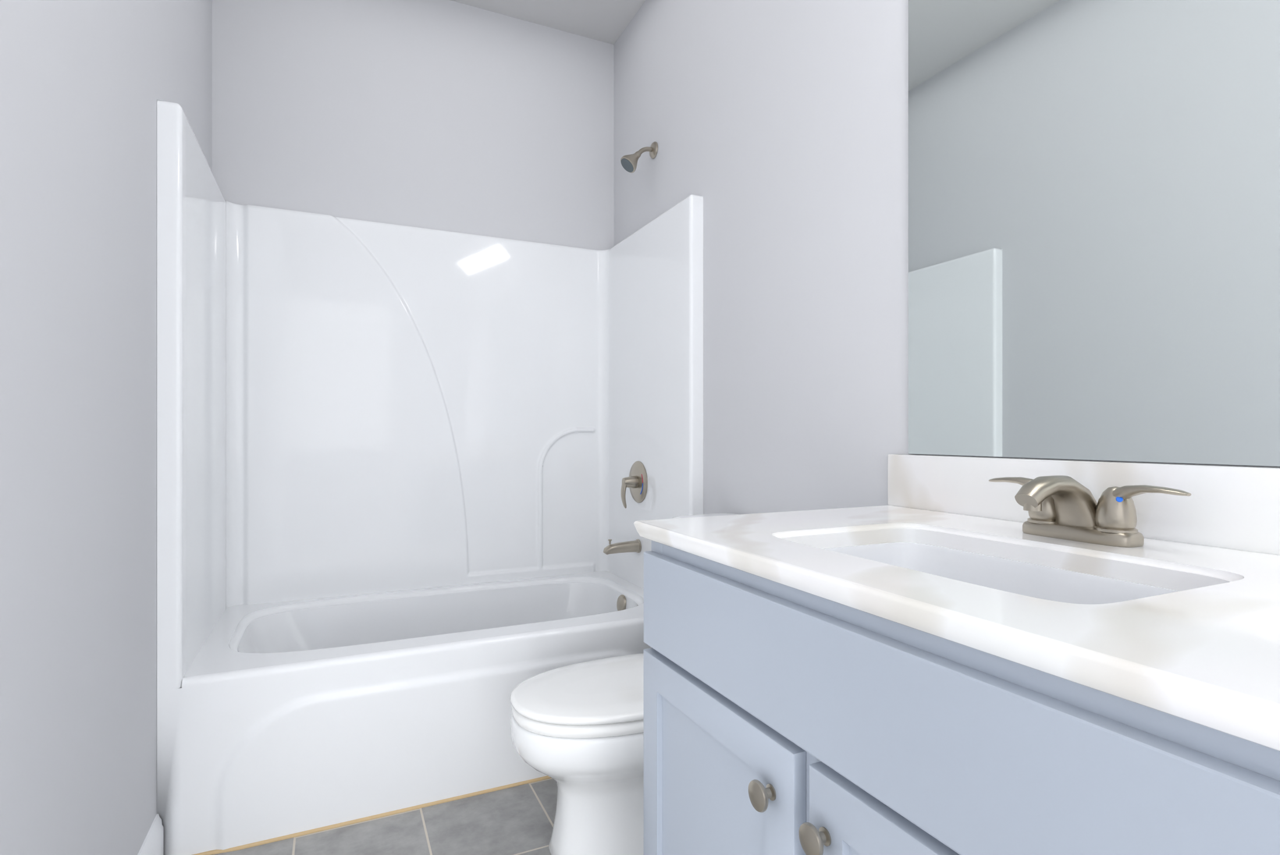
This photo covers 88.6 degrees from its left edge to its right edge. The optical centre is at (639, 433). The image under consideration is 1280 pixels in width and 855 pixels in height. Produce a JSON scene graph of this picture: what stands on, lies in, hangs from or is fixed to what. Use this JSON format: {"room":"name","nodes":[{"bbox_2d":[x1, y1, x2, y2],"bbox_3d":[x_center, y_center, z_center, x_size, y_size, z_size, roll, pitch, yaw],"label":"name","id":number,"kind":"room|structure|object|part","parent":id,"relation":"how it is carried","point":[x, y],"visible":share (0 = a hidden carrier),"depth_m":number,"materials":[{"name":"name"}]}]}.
{"room":"bathroom","nodes":[
{"label":"bathroom","id":0,"kind":"room"},
{"bbox_2d":[0,0,211,854],"bbox_3d":[-0.748,-0.352,0.568,0.100,2.785,3.963,0,0,-25],"label":"wall","id":1,"kind":"structure","parent":0,"point":[82,82],"depth_m":1.12,"materials":[{"name":"white paint"}]},
{"bbox_2d":[137,813,163,854],"bbox_3d":[-0.530,0.978,0.235,0.014,0.125,2.973,0,0,-25],"label":"baseboard","id":2,"kind":"structure","parent":1,"relation":"attached to","point":[153,843],"depth_m":1.52,"materials":[{"name":"white paint"}]},
{"bbox_2d":[211,777,557,854],"bbox_3d":[-0.013,1.071,0.911,1.724,0.060,3.963,0,0,-25],"label":"floor","id":3,"kind":"structure","parent":0,"point":[518,820],"depth_m":1.71,"materials":[{"name":"tile"}]},
{"bbox_2d":[157,98,703,854],"bbox_3d":[-0.638,-0.047,2.252,1.523,2.186,0.800,0,0,-25],"label":"shower","id":4,"kind":"object","parent":3,"relation":"on","point":[405,475],"visible":0.98,"depth_m":2.36,"materials":[{"name":"white plastic"}]},
{"bbox_2d":[616,594,626,610],"bbox_3d":[-0.072,0.654,2.521,0.020,0.072,0.072,0,0,-25],"label":"overflow drain","id":5,"kind":"object","parent":4,"relation":"in","point":[621,598],"depth_m":2.51,"materials":[{"name":"silver metal"}]},
{"bbox_2d":[603,538,641,554],"bbox_3d":[-0.072,0.436,2.548,0.148,0.062,0.053,0,0,-25],"label":"tub faucet","id":6,"kind":"object","parent":4,"relation":"in","point":[635,546],"depth_m":2.54,"materials":[{"name":"silver metal"}]},
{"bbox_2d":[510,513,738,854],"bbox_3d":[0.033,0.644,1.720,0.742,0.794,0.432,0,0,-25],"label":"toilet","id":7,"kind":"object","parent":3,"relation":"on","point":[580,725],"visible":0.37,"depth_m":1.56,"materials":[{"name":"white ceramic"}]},
{"bbox_3d":[-0.015,0.644,1.698,0.636,0.022,0.387,0,0,-25],"label":"lid","id":8,"kind":"part","parent":7,"relation":"part of","materials":[{"name":"white plastic"}]},
{"bbox_3d":[-0.013,0.667,1.699,0.636,0.038,0.383,0,0,-25],"label":"seat","id":9,"kind":"part","parent":7,"relation":"part of","materials":[{"name":"white plastic"}]},
{"bbox_3d":[0.267,0.469,1.829,0.226,0.444,0.432,0,0,-25],"label":"tank","id":10,"kind":"part","parent":7,"relation":"part of","materials":[{"name":"white ceramic"}]},
{"bbox_2d":[633,453,1279,854],"bbox_3d":[0.491,0.543,0.846,0.662,0.996,1.058,0,0,-25],"label":"vanity","id":11,"kind":"object","parent":3,"relation":"on","point":[997,656],"visible":1,"depth_m":0.72,"materials":[{"name":"grey paint"}]},
{"bbox_3d":[0.103,0.655,0.981,0.018,0.542,0.423,0,0,-25],"label":"door","id":12,"kind":"part","parent":11,"relation":"part of","materials":[{"name":"grey paint"}]},
{"bbox_3d":[0.153,0.451,0.820,0.027,0.037,0.037,0,0,-25],"label":"knob","id":13,"kind":"part","parent":11,"relation":"part of","materials":[{"name":"silver metal"}]},
{"bbox_3d":[0.196,0.451,0.729,0.027,0.037,0.037,0,0,-25],"label":"knob","id":14,"kind":"part","parent":11,"relation":"part of","materials":[{"name":"silver metal"}]},
{"bbox_3d":[0.293,0.655,0.573,0.018,0.542,0.423,0,0,-25],"label":"door","id":15,"kind":"part","parent":11,"relation":"part of","materials":[{"name":"grey paint"}]},
{"bbox_2d":[823,541,1179,603],"bbox_3d":[0.440,0.262,0.884,0.370,0.145,0.540,0,0,-25],"label":"sink","id":16,"kind":"object","parent":11,"relation":"in","point":[1035,576],"depth_m":0.97,"materials":[{"name":"white ceramic"}]},
{"bbox_2d":[988,475,1191,547],"bbox_3d":[0.616,0.110,0.966,0.157,0.096,0.286,0,0,-25],"label":"faucet","id":17,"kind":"object","parent":11,"relation":"on","point":[1063,512],"depth_m":0.95,"materials":[{"name":"silver metal"}]},
{"bbox_2d":[211,0,613,250],"bbox_3d":[-0.829,-0.352,2.662,1.524,2.785,0.100,0,0,-25],"label":"wall","id":18,"kind":"structure","parent":0,"point":[445,115],"depth_m":2.58,"materials":[{"name":"white paint"}]},
{"bbox_2d":[450,0,645,44],"bbox_3d":[-0.013,-1.774,0.911,1.724,0.060,3.963,0,0,-25],"label":"ceiling","id":19,"kind":"structure","parent":0,"point":[605,21],"depth_m":2.72,"materials":[{"name":"white paint"}]},
{"bbox_2d":[613,0,1279,514],"bbox_3d":[0.723,-0.352,1.255,0.100,2.785,3.963,0,0,-25],"label":"wall","id":20,"kind":"structure","parent":0,"point":[789,118],"depth_m":1.81,"materials":[{"name":"white paint"}]},
{"bbox_2d":[908,0,1279,466],"bbox_3d":[0.784,-0.488,0.996,0.006,1.062,0.943,0,0,-25],"label":"mirror","id":21,"kind":"object","parent":20,"relation":"attached to","point":[1094,185],"visible":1,"depth_m":1.07,"materials":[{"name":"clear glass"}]}
]}

